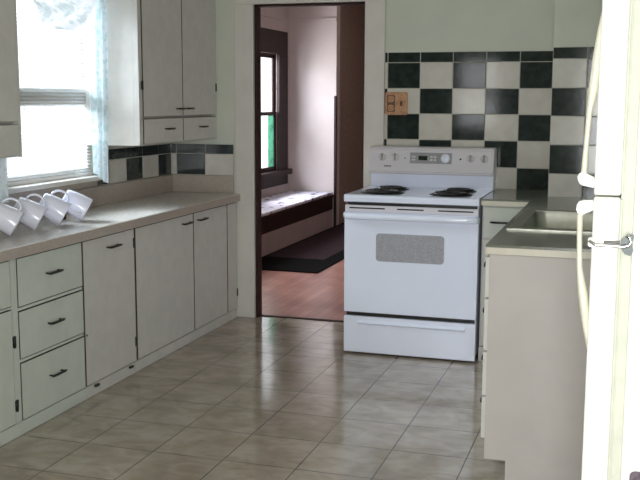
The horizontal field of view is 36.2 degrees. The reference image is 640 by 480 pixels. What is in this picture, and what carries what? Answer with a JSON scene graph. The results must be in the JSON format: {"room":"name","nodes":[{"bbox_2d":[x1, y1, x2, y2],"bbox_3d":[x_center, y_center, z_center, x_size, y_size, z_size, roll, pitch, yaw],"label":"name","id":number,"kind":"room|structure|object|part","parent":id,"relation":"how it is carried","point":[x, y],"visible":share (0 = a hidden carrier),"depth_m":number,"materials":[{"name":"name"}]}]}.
{"room":"kitchen","nodes":[
{"label":"kitchen","id":0,"kind":"room"},
{"bbox_2d":[17,30,170,189],"bbox_3d":[-2.101,-0.289,3.357,0.148,2.500,6.844,3,9,17],"label":"wall","id":1,"kind":"structure","parent":0,"point":[125,163],"depth_m":6.04,"materials":[{"name":"tile"}]},
{"bbox_2d":[0,0,21,157],"bbox_3d":[-1.634,-0.864,3.902,0.372,1.115,1.010,3,9,17],"label":"upper cabinet","id":2,"kind":"object","parent":1,"relation":"attached to","point":[10,112],"visible":1,"depth_m":4.29,"materials":[{"name":"paint"}]},
{"bbox_3d":[-1.421,-0.949,4.081,0.018,0.912,0.473,3,9,17],"label":"door","id":3,"kind":"part","parent":2,"relation":"part of","materials":[{"name":"paint"}]},
{"bbox_3d":[-1.423,-0.415,4.158,0.018,0.138,0.473,3,9,17],"label":"drawer","id":4,"kind":"part","parent":2,"relation":"part of","materials":[{"name":"paint"}]},
{"bbox_3d":[-1.505,-0.857,3.862,0.032,1.111,1.010,3,9,17],"label":"frame","id":5,"kind":"part","parent":2,"relation":"part of","materials":[{"name":"paint"}]},
{"bbox_2d":[8,26,90,181],"bbox_3d":[-1.474,-0.873,5.179,0.060,1.120,0.860,3,9,17],"label":"window","id":6,"kind":"structure","parent":1,"relation":"in","point":[82,26],"depth_m":5.43,"materials":[{"name":"paint"}]},
{"bbox_3d":[-1.459,-0.555,5.220,0.020,0.455,0.836,3,9,17],"label":"sash","id":7,"kind":"part","parent":6,"relation":"part of","materials":[{"name":"paint"}]},
{"bbox_2d":[7,0,91,186],"bbox_3d":[-1.444,-0.866,5.171,0.042,1.106,0.832,3,9,17],"label":"window blind","id":8,"kind":"object","parent":6,"relation":"attached to","point":[76,173],"visible":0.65,"depth_m":5.21,"materials":[{"name":"white plastic"}]},
{"bbox_3d":[-1.499,-0.822,4.951,0.008,1.076,0.012,3,9,17],"label":"ladder cord","id":9,"kind":"part","parent":8,"relation":"part of","materials":[{"name":"white fabric"}]},
{"bbox_3d":[-1.446,-0.328,5.248,0.028,0.020,0.830,3,9,17],"label":"rail","id":10,"kind":"part","parent":8,"relation":"part of","materials":[{"name":"white plastic"}]},
{"bbox_3d":[-1.363,-0.883,5.375,0.008,1.076,0.012,3,9,17],"label":"ladder cord","id":11,"kind":"part","parent":8,"relation":"part of","materials":[{"name":"white fabric"}]},
{"bbox_3d":[-1.465,-0.761,5.193,0.029,0.090,0.834,3,9,17],"label":"meeting rail","id":12,"kind":"part","parent":6,"relation":"part of","materials":[{"name":"paint"}]},
{"bbox_3d":[-1.480,-1.079,5.152,0.020,0.681,0.836,3,9,17],"label":"sash","id":13,"kind":"part","parent":6,"relation":"part of","materials":[{"name":"paint"}]},
{"bbox_2d":[0,0,108,201],"bbox_3d":[-1.368,-0.866,4.943,0.210,1.250,1.115,3,9,17],"label":"curtain","id":14,"kind":"object","parent":1,"relation":"hanging from","point":[54,14],"visible":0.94,"depth_m":5.41,"materials":[{"name":"fabric"}]},
{"bbox_2d":[8,175,102,198],"bbox_3d":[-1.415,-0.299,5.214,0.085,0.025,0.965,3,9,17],"label":"trim","id":15,"kind":"structure","parent":1,"relation":"attached to","point":[62,182],"depth_m":5.14,"materials":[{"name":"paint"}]},
{"bbox_2d":[96,143,170,185],"bbox_3d":[-1.149,-0.481,6.131,0.008,0.205,0.966,3,9,17],"label":"tile backsplash","id":16,"kind":"structure","parent":1,"relation":"attached to","point":[138,162],"depth_m":6.14,"materials":[{"name":"tile"}]},
{"bbox_2d":[83,0,216,145],"bbox_3d":[-0.983,-1.155,5.934,0.372,1.115,1.067,3,9,17],"label":"upper cabinet","id":17,"kind":"object","parent":1,"relation":"attached to","point":[162,85],"visible":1,"depth_m":5.64,"materials":[{"name":"paint"}]},
{"bbox_3d":[-0.916,-1.175,5.657,0.018,0.912,0.503,3,9,17],"label":"door","id":18,"kind":"part","parent":17,"relation":"part of","materials":[{"name":"paint"}]},
{"bbox_3d":[-0.918,-0.640,5.734,0.018,0.138,0.503,3,9,17],"label":"drawer","id":19,"kind":"part","parent":17,"relation":"part of","materials":[{"name":"paint"}]},
{"bbox_3d":[-0.855,-1.148,5.894,0.032,1.111,1.067,3,9,17],"label":"frame","id":20,"kind":"part","parent":17,"relation":"part of","materials":[{"name":"paint"}]},
{"bbox_3d":[-0.764,-1.243,6.132,0.018,0.912,0.490,3,9,17],"label":"door","id":21,"kind":"part","parent":17,"relation":"part of","materials":[{"name":"paint"}]},
{"bbox_3d":[-0.766,-0.709,6.209,0.018,0.138,0.490,3,9,17],"label":"drawer","id":22,"kind":"part","parent":17,"relation":"part of","materials":[{"name":"paint"}]},
{"bbox_2d":[0,227,504,479],"bbox_3d":[0.549,0.578,6.451,5.150,0.080,14.050,3,9,17],"label":"floor","id":23,"kind":"structure","parent":0,"point":[262,397],"depth_m":4.54,"materials":[{"name":"tile"}]},
{"bbox_2d":[0,259,20,445],"bbox_3d":[-1.607,0.496,3.961,0.516,0.778,0.648,3,9,17],"label":"base cabinet","id":24,"kind":"object","parent":23,"relation":"on","point":[10,427],"visible":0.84,"depth_m":4.14,"materials":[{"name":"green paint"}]},
{"bbox_3d":[-1.413,0.328,3.859,0.033,0.008,0.616,3,9,17],"label":"rail","id":25,"kind":"part","parent":24,"relation":"part of","materials":[{"name":"green paint"}]},
{"bbox_3d":[-1.403,0.225,3.838,0.018,0.194,0.608,3,9,17],"label":"drawer","id":26,"kind":"part","parent":24,"relation":"part of","materials":[{"name":"green paint"}]},
{"bbox_3d":[-1.405,0.584,3.890,0.018,0.498,0.608,3,9,17],"label":"door","id":27,"kind":"part","parent":24,"relation":"part of","materials":[{"name":"green paint"}]},
{"bbox_2d":[14,242,85,434],"bbox_3d":[-1.428,0.416,4.520,0.516,0.778,0.533,3,9,17],"label":"base cabinet","id":28,"kind":"object","parent":23,"relation":"on","point":[48,292],"visible":0.77,"depth_m":4.42,"materials":[{"name":"green paint"}]},
{"bbox_3d":[-1.218,0.149,4.418,0.018,0.209,0.515,3,9,17],"label":"drawer","id":29,"kind":"part","parent":28,"relation":"part of","materials":[{"name":"green paint"}]},
{"bbox_3d":[-1.229,0.375,4.454,0.033,0.240,0.518,3,9,17],"label":"rail","id":30,"kind":"part","parent":28,"relation":"part of","materials":[{"name":"green paint"}]},
{"bbox_3d":[-1.219,0.376,4.451,0.018,0.206,0.515,3,9,17],"label":"drawer","id":31,"kind":"part","parent":28,"relation":"part of","materials":[{"name":"green paint"}]},
{"bbox_3d":[-1.220,0.623,4.487,0.018,0.251,0.515,3,9,17],"label":"drawer","id":32,"kind":"part","parent":28,"relation":"part of","materials":[{"name":"green paint"}]},
{"bbox_3d":[-1.194,0.143,4.414,0.031,0.011,0.117,3,9,17],"label":"handle","id":33,"kind":"part","parent":28,"relation":"part of","materials":[{"name":"black metal"}]},
{"bbox_3d":[-1.194,0.369,4.446,0.031,0.011,0.117,3,9,17],"label":"handle","id":34,"kind":"part","parent":28,"relation":"part of","materials":[{"name":"black metal"}]},
{"bbox_3d":[-1.196,0.608,4.481,0.031,0.011,0.117,3,9,17],"label":"handle","id":35,"kind":"part","parent":28,"relation":"part of","materials":[{"name":"black metal"}]},
{"bbox_2d":[80,229,136,398],"bbox_3d":[-1.269,0.344,5.018,0.516,0.778,0.518,3,9,17],"label":"base cabinet","id":36,"kind":"object","parent":23,"relation":"on","point":[108,271],"visible":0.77,"depth_m":4.92,"materials":[{"name":"paint"}]},
{"bbox_3d":[-1.030,0.030,4.918,0.031,0.011,0.127,3,9,17],"label":"handle","id":37,"kind":"part","parent":36,"relation":"part of","materials":[{"name":"black metal"}]},
{"bbox_2d":[133,202,237,370],"bbox_3d":[-0.977,0.214,5.930,0.516,0.778,1.411,3,9,17],"label":"base cabinet","id":38,"kind":"object","parent":23,"relation":"on","point":[185,266],"visible":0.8,"depth_m":5.74,"materials":[{"name":"paint"}]},
{"bbox_2d":[0,174,239,262],"bbox_3d":[-1.234,-0.141,5.066,0.511,0.162,3.133,3,9,17],"label":"countertop","id":39,"kind":"structure","parent":38,"relation":"on","point":[121,206],"depth_m":5.57,"materials":[{"name":"beige laminate"}]},
{"bbox_2d":[0,197,23,235],"bbox_3d":[-1.420,-0.103,4.417,0.167,0.175,0.124,-2,8,-14],"label":"mug","id":40,"kind":"object","parent":39,"relation":"on","point":[10,217],"visible":1,"depth_m":4.38,"materials":[{"name":"white ceramic"}]},
{"bbox_3d":[-1.393,-0.161,4.424,0.091,0.063,0.018,-1,8,-11],"label":"handle","id":41,"kind":"part","parent":40,"relation":"part of","materials":[{"name":"white ceramic"}]},
{"bbox_2d":[14,193,46,230],"bbox_3d":[-1.367,-0.131,4.608,0.167,0.175,0.124,-2,8,-14],"label":"mug","id":42,"kind":"object","parent":39,"relation":"on","point":[33,211],"visible":0.77,"depth_m":4.57,"materials":[{"name":"white ceramic"}]},
{"bbox_3d":[-1.338,-0.187,4.608,0.090,0.063,0.015,-1,8,-11],"label":"handle","id":43,"kind":"part","parent":42,"relation":"part of","materials":[{"name":"white ceramic"}]},
{"bbox_2d":[39,190,70,224],"bbox_3d":[-1.302,-0.158,4.799,0.167,0.175,0.124,-2,8,-14],"label":"mug","id":44,"kind":"object","parent":39,"relation":"on","point":[57,207],"visible":0.8,"depth_m":4.76,"materials":[{"name":"white ceramic"}]},
{"bbox_3d":[-1.273,-0.215,4.798,0.090,0.063,0.015,-1,8,-11],"label":"handle","id":45,"kind":"part","parent":44,"relation":"part of","materials":[{"name":"white ceramic"}]},
{"bbox_2d":[63,190,92,220],"bbox_3d":[-1.233,-0.174,4.973,0.168,0.159,0.150,-3,9,-23],"label":"mug","id":46,"kind":"object","parent":39,"relation":"on","point":[80,203],"visible":0.69,"depth_m":4.94,"materials":[{"name":"white ceramic"}]},
{"bbox_3d":[-1.240,-0.154,4.916,0.083,0.059,0.045,0,8,-4],"label":"handle","id":47,"kind":"part","parent":46,"relation":"part of","materials":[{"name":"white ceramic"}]},
{"bbox_3d":[-0.873,0.242,5.536,0.018,0.709,0.713,3,9,17],"label":"door","id":48,"kind":"part","parent":38,"relation":"part of","materials":[{"name":"paint"}]},
{"bbox_3d":[-0.686,0.158,6.119,0.018,0.709,0.503,3,9,17],"label":"door","id":49,"kind":"part","parent":38,"relation":"part of","materials":[{"name":"paint"}]},
{"bbox_2d":[262,195,333,256],"bbox_3d":[-0.656,-0.098,9.514,0.557,0.372,3.625,3,9,17],"label":"bench","id":50,"kind":"object","parent":23,"relation":"on","point":[281,229],"visible":0.38,"depth_m":9.92,"materials":[{"name":"paint"}]},
{"bbox_2d":[261,191,332,216],"bbox_3d":[-0.634,-0.301,9.512,0.514,0.030,3.550,3,9,17],"label":"bench cushion","id":51,"kind":"object","parent":50,"relation":"on","point":[282,201],"visible":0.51,"depth_m":10.27,"materials":[{"name":"white fabric"}]},
{"bbox_2d":[262,222,344,272],"bbox_3d":[0.272,-0.028,10.321,0.725,0.010,4.250,3,9,17],"label":"step","id":52,"kind":"structure","parent":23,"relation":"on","point":[315,253],"depth_m":9.15,"materials":[{"name":"brown wood"}]},
{"bbox_2d":[343,145,496,361],"bbox_3d":[0.593,0.050,5.758,0.775,1.163,0.728,3,9,17],"label":"stove","id":53,"kind":"object","parent":23,"relation":"on","point":[413,236],"visible":0.99,"depth_m":5.50,"materials":[{"name":"white metal"}]},
{"bbox_3d":[0.377,-0.507,5.976,0.046,0.047,0.028,3,9,17],"label":"control knob","id":54,"kind":"part","parent":53,"relation":"part of","materials":[{"name":"plastic"}]},
{"bbox_3d":[0.455,-0.503,5.952,0.046,0.047,0.028,3,9,17],"label":"control knob","id":55,"kind":"part","parent":53,"relation":"part of","materials":[{"name":"plastic"}]},
{"bbox_3d":[0.501,0.550,5.542,0.756,0.210,0.035,3,9,17],"label":"storage drawer","id":56,"kind":"part","parent":53,"relation":"part of","materials":[{"name":"white metal"}]},
{"bbox_3d":[0.502,0.138,5.482,0.756,0.576,0.035,3,9,17],"label":"oven door","id":57,"kind":"part","parent":53,"relation":"part of","materials":[{"name":"white metal"}]},
{"bbox_3d":[0.493,-0.121,5.412,0.775,0.039,0.061,3,9,17],"label":"door handle","id":58,"kind":"part","parent":53,"relation":"part of","materials":[{"name":"white metal"}]},
{"bbox_3d":[0.504,-0.166,5.440,0.752,0.037,0.031,3,9,17],"label":"vent trim","id":59,"kind":"part","parent":53,"relation":"part of","materials":[{"name":"plastic"}]},
{"bbox_2d":[344,186,493,206],"bbox_3d":[0.586,-0.257,5.685,0.760,0.044,0.587,3,9,17],"label":"cooktop","id":60,"kind":"object","parent":53,"relation":"in","point":[370,196],"depth_m":5.49,"materials":[{"name":"white metal"}]},
{"bbox_3d":[0.666,-0.492,5.895,0.255,0.065,0.018,3,9,17],"label":"control panel","id":61,"kind":"part","parent":53,"relation":"part of","materials":[{"name":"grey plastic"}]},
{"bbox_3d":[0.892,-0.482,5.815,0.046,0.047,0.028,3,9,17],"label":"control knob","id":62,"kind":"part","parent":53,"relation":"part of","materials":[{"name":"plastic"}]},
{"bbox_3d":[0.969,-0.478,5.791,0.046,0.047,0.028,3,9,17],"label":"control knob","id":63,"kind":"part","parent":53,"relation":"part of","materials":[{"name":"plastic"}]},
{"bbox_2d":[478,205,522,360],"bbox_3d":[1.108,0.210,5.670,0.273,0.877,0.668,3,9,17],"label":"base cabinet","id":64,"kind":"object","parent":23,"relation":"on","point":[494,218],"visible":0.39,"depth_m":5.37,"materials":[{"name":"paint"}]},
{"bbox_3d":[1.015,0.297,5.400,0.250,0.600,0.017,3,9,17],"label":"door","id":65,"kind":"part","parent":64,"relation":"part of","materials":[{"name":"paint"}]},
{"bbox_3d":[0.976,-0.094,5.331,0.102,0.011,0.031,3,9,17],"label":"handle","id":66,"kind":"part","parent":64,"relation":"part of","materials":[{"name":"black metal"}]},
{"bbox_3d":[1.017,-0.093,5.344,0.250,0.168,0.017,3,9,17],"label":"drawer","id":67,"kind":"part","parent":64,"relation":"part of","materials":[{"name":"green paint"}]},
{"bbox_2d":[480,254,590,479],"bbox_3d":[1.199,0.370,4.562,0.656,0.877,1.942,3,9,17],"label":"base cabinet","id":68,"kind":"object","parent":23,"relation":"on","point":[534,356],"visible":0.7,"depth_m":3.68,"materials":[{"name":"paint"}]},
{"bbox_3d":[0.696,0.656,3.954,0.033,0.162,0.394,3,9,17],"label":"drawer","id":69,"kind":"part","parent":68,"relation":"part of","materials":[{"name":"paint"}]},
{"bbox_3d":[0.696,0.485,3.930,0.033,0.169,0.394,3,9,17],"label":"drawer","id":70,"kind":"part","parent":68,"relation":"part of","materials":[{"name":"paint"}]},
{"bbox_3d":[0.697,0.295,3.902,0.033,0.198,0.394,3,9,17],"label":"drawer","id":71,"kind":"part","parent":68,"relation":"part of","materials":[{"name":"paint"}]},
{"bbox_3d":[0.698,0.114,3.876,0.033,0.152,0.394,3,9,17],"label":"drawer","id":72,"kind":"part","parent":68,"relation":"part of","materials":[{"name":"paint"}]},
{"bbox_2d":[481,189,593,258],"bbox_3d":[1.148,-0.115,4.715,0.893,0.036,2.344,3,9,17],"label":"countertop","id":73,"kind":"structure","parent":68,"relation":"on","point":[505,242],"depth_m":3.91,"materials":[{"name":"grey laminate"}]},
{"bbox_2d":[507,209,592,232],"bbox_3d":[1.147,0.004,4.368,0.536,0.186,0.765,3,9,17],"label":"sink","id":74,"kind":"object","parent":73,"relation":"in","point":[529,219],"visible":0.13,"depth_m":4.67,"materials":[{"name":"silver metal"}]},
{"bbox_2d":[522,211,592,229],"bbox_3d":[1.148,0.004,4.370,0.434,0.186,0.644,3,9,17],"label":"basin","id":75,"kind":"object","parent":74,"relation":"in","point":[567,220],"depth_m":4.68,"materials":[{"name":"silver metal"}]},
{"bbox_2d":[576,0,639,479],"bbox_3d":[1.109,0.220,2.603,0.820,1.735,0.757,3,9,17],"label":"refrigerator","id":76,"kind":"object","parent":23,"relation":"on","point":[610,317],"visible":1,"depth_m":2.33,"materials":[{"name":"white metal"}]},
{"bbox_3d":[0.643,0.096,2.388,0.046,0.348,0.036,3,9,17],"label":"handle","id":77,"kind":"part","parent":76,"relation":"part of","materials":[{"name":"white plastic"}]},
{"bbox_3d":[0.640,-0.080,2.364,0.041,0.035,0.032,3,9,17],"label":"handle mount","id":78,"kind":"part","parent":76,"relation":"part of","materials":[{"name":"white plastic"}]},
{"bbox_3d":[0.640,-0.145,2.355,0.041,0.036,0.032,3,9,17],"label":"handle mount","id":79,"kind":"part","parent":76,"relation":"part of","materials":[{"name":"white plastic"}]},
{"bbox_3d":[0.647,-0.337,2.325,0.042,0.398,0.034,3,9,17],"label":"handle","id":80,"kind":"part","parent":76,"relation":"part of","materials":[{"name":"white plastic"}]},
{"bbox_3d":[0.787,0.406,2.742,0.062,1.124,0.740,3,9,17],"label":"door","id":81,"kind":"part","parent":76,"relation":"part of","materials":[{"name":"white metal"}]},
{"bbox_3d":[0.790,-0.405,2.624,0.062,0.506,0.740,3,9,17],"label":"door","id":82,"kind":"part","parent":76,"relation":"part of","materials":[{"name":"white metal"}]},
{"bbox_3d":[0.723,0.012,2.309,0.030,0.050,0.008,3,9,17],"label":"catch plate","id":83,"kind":"part","parent":76,"relation":"part of","materials":[{"name":"metal"}]},
{"bbox_2d":[629,471,639,479],"bbox_3d":[0.785,0.602,2.375,0.070,0.080,0.006,3,9,17],"label":"magnet","id":84,"kind":"object","parent":76,"relation":"attached to","point":[635,475],"visible":1,"depth_m":2.38},
{"bbox_2d":[261,7,288,197],"bbox_3d":[-1.059,-1.212,9.075,0.050,2.700,4.685,3,9,17],"label":"wall","id":85,"kind":"structure","parent":0,"point":[266,22],"depth_m":10.81,"materials":[{"name":"paint"}]},
{"bbox_2d":[261,52,275,172],"bbox_3d":[-0.661,-1.337,10.331,0.047,1.270,1.060,3,9,17],"label":"window","id":86,"kind":"structure","parent":85,"relation":"in","point":[265,55],"depth_m":10.76,"materials":[{"name":"brown wood"}]},
{"bbox_3d":[-0.670,-1.631,10.292,0.020,0.653,1.036,3,9,17],"label":"sash","id":87,"kind":"part","parent":86,"relation":"part of","materials":[{"name":"brown wood"}]},
{"bbox_3d":[-0.649,-1.033,10.371,0.020,0.633,1.036,3,9,17],"label":"sash","id":88,"kind":"part","parent":86,"relation":"part of","materials":[{"name":"brown wood"}]},
{"bbox_2d":[268,115,273,166],"bbox_3d":[-0.541,-1.093,10.780,0.007,0.580,0.172,3,9,17],"label":"curtain","id":89,"kind":"object","parent":86,"relation":"hanging from","point":[270,117],"visible":0.99,"depth_m":10.78,"materials":[{"name":"green fabric"}]},
{"bbox_2d":[261,27,287,169],"bbox_3d":[-0.621,-1.459,10.301,0.030,1.520,1.620,3,9,17],"label":"trim","id":90,"kind":"structure","parent":85,"relation":"attached to","point":[272,41],"depth_m":10.86,"materials":[{"name":"brown wood"}]},
{"bbox_2d":[261,168,291,189],"bbox_3d":[-0.612,-0.622,10.418,0.095,0.170,1.680,3,9,17],"label":"trim","id":91,"kind":"structure","parent":85,"relation":"attached to","point":[274,178],"depth_m":10.72,"materials":[{"name":"brown wood"}]},
{"bbox_2d":[261,12,336,21],"bbox_3d":[-0.777,-2.151,8.797,0.565,0.030,4.585,3,9,17],"label":"trim","id":92,"kind":"structure","parent":85,"relation":"attached to","point":[262,14],"depth_m":10.89,"materials":[{"name":"paint"}]},
{"bbox_2d":[289,6,339,226],"bbox_3d":[-0.067,-1.471,11.171,0.565,2.620,0.140,3,9,17],"label":"wall","id":93,"kind":"structure","parent":0,"point":[314,46],"depth_m":11.09,"materials":[{"name":"paint"}]},
{"bbox_2d":[333,96,336,226],"bbox_3d":[0.173,-0.884,11.104,0.026,1.480,0.040,3,9,17],"label":"trim","id":94,"kind":"structure","parent":93,"relation":"attached to","point":[335,97],"depth_m":11.09,"materials":[{"name":"brown wood"}]},
{"bbox_2d":[339,5,363,223],"bbox_3d":[0.385,-1.573,11.886,0.140,2.620,1.510,3,9,17],"label":"wall","id":95,"kind":"structure","parent":0,"point":[351,17],"depth_m":11.58,"materials":[{"name":"brown wood"}]},
{"bbox_2d":[171,0,554,301],"bbox_3d":[0.475,-0.779,6.122,3.362,2.700,0.079,3,9,17],"label":"wall","id":96,"kind":"structure","parent":0,"point":[473,73],"depth_m":5.93,"materials":[{"name":"paint"}]},
{"bbox_2d":[171,143,233,175],"bbox_3d":[-0.783,-0.536,6.522,0.451,0.205,0.008,3,9,17],"label":"tile backsplash","id":97,"kind":"structure","parent":96,"relation":"attached to","point":[195,159],"depth_m":6.52,"materials":[{"name":"tile"}]},
{"bbox_2d":[261,314,343,321],"bbox_3d":[-0.058,0.524,6.505,0.710,0.006,0.030,3,9,17],"label":"trim","id":98,"kind":"structure","parent":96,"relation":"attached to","point":[262,314],"depth_m":6.51,"materials":[{"name":"brown wood"}]},
{"bbox_2d":[234,0,385,317],"bbox_3d":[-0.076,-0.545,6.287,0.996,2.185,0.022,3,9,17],"label":"trim","id":99,"kind":"structure","parent":96,"relation":"attached to","point":[375,10],"depth_m":6.32,"materials":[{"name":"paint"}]},
{"bbox_2d":[385,92,407,114],"bbox_3d":[0.471,-0.844,6.057,0.140,0.140,0.026,3,9,17],"label":"outlet plate","id":100,"kind":"object","parent":96,"relation":"attached to","point":[396,103],"visible":1,"depth_m":6.06,"materials":[{"name":"brown wood"}]},
{"bbox_2d":[388,105,393,110],"bbox_3d":[0.439,-0.819,6.071,0.036,0.038,0.004,3,9,17],"label":"socket","id":101,"kind":"object","parent":100,"relation":"attached to","point":[390,107],"depth_m":6.07,"materials":[{"name":"brown wood"}]},
{"bbox_2d":[388,96,393,101],"bbox_3d":[0.439,-0.872,6.063,0.036,0.038,0.004,3,9,17],"label":"socket","id":102,"kind":"object","parent":100,"relation":"attached to","point":[390,98],"depth_m":6.06,"materials":[{"name":"brown wood"}]},
{"bbox_2d":[384,51,552,189],"bbox_3d":[0.889,-0.721,5.960,1.026,0.835,0.008,3,9,17],"label":"tile backsplash","id":103,"kind":"structure","parent":96,"relation":"attached to","point":[500,100],"depth_m":5.92,"materials":[{"name":"tile"}]},
{"bbox_2d":[548,0,601,197],"bbox_3d":[1.605,-0.590,5.541,0.564,2.500,0.402,3,9,17],"label":"wall","id":104,"kind":"structure","parent":0,"point":[576,22],"depth_m":5.37,"materials":[{"name":"paint"}]}
]}

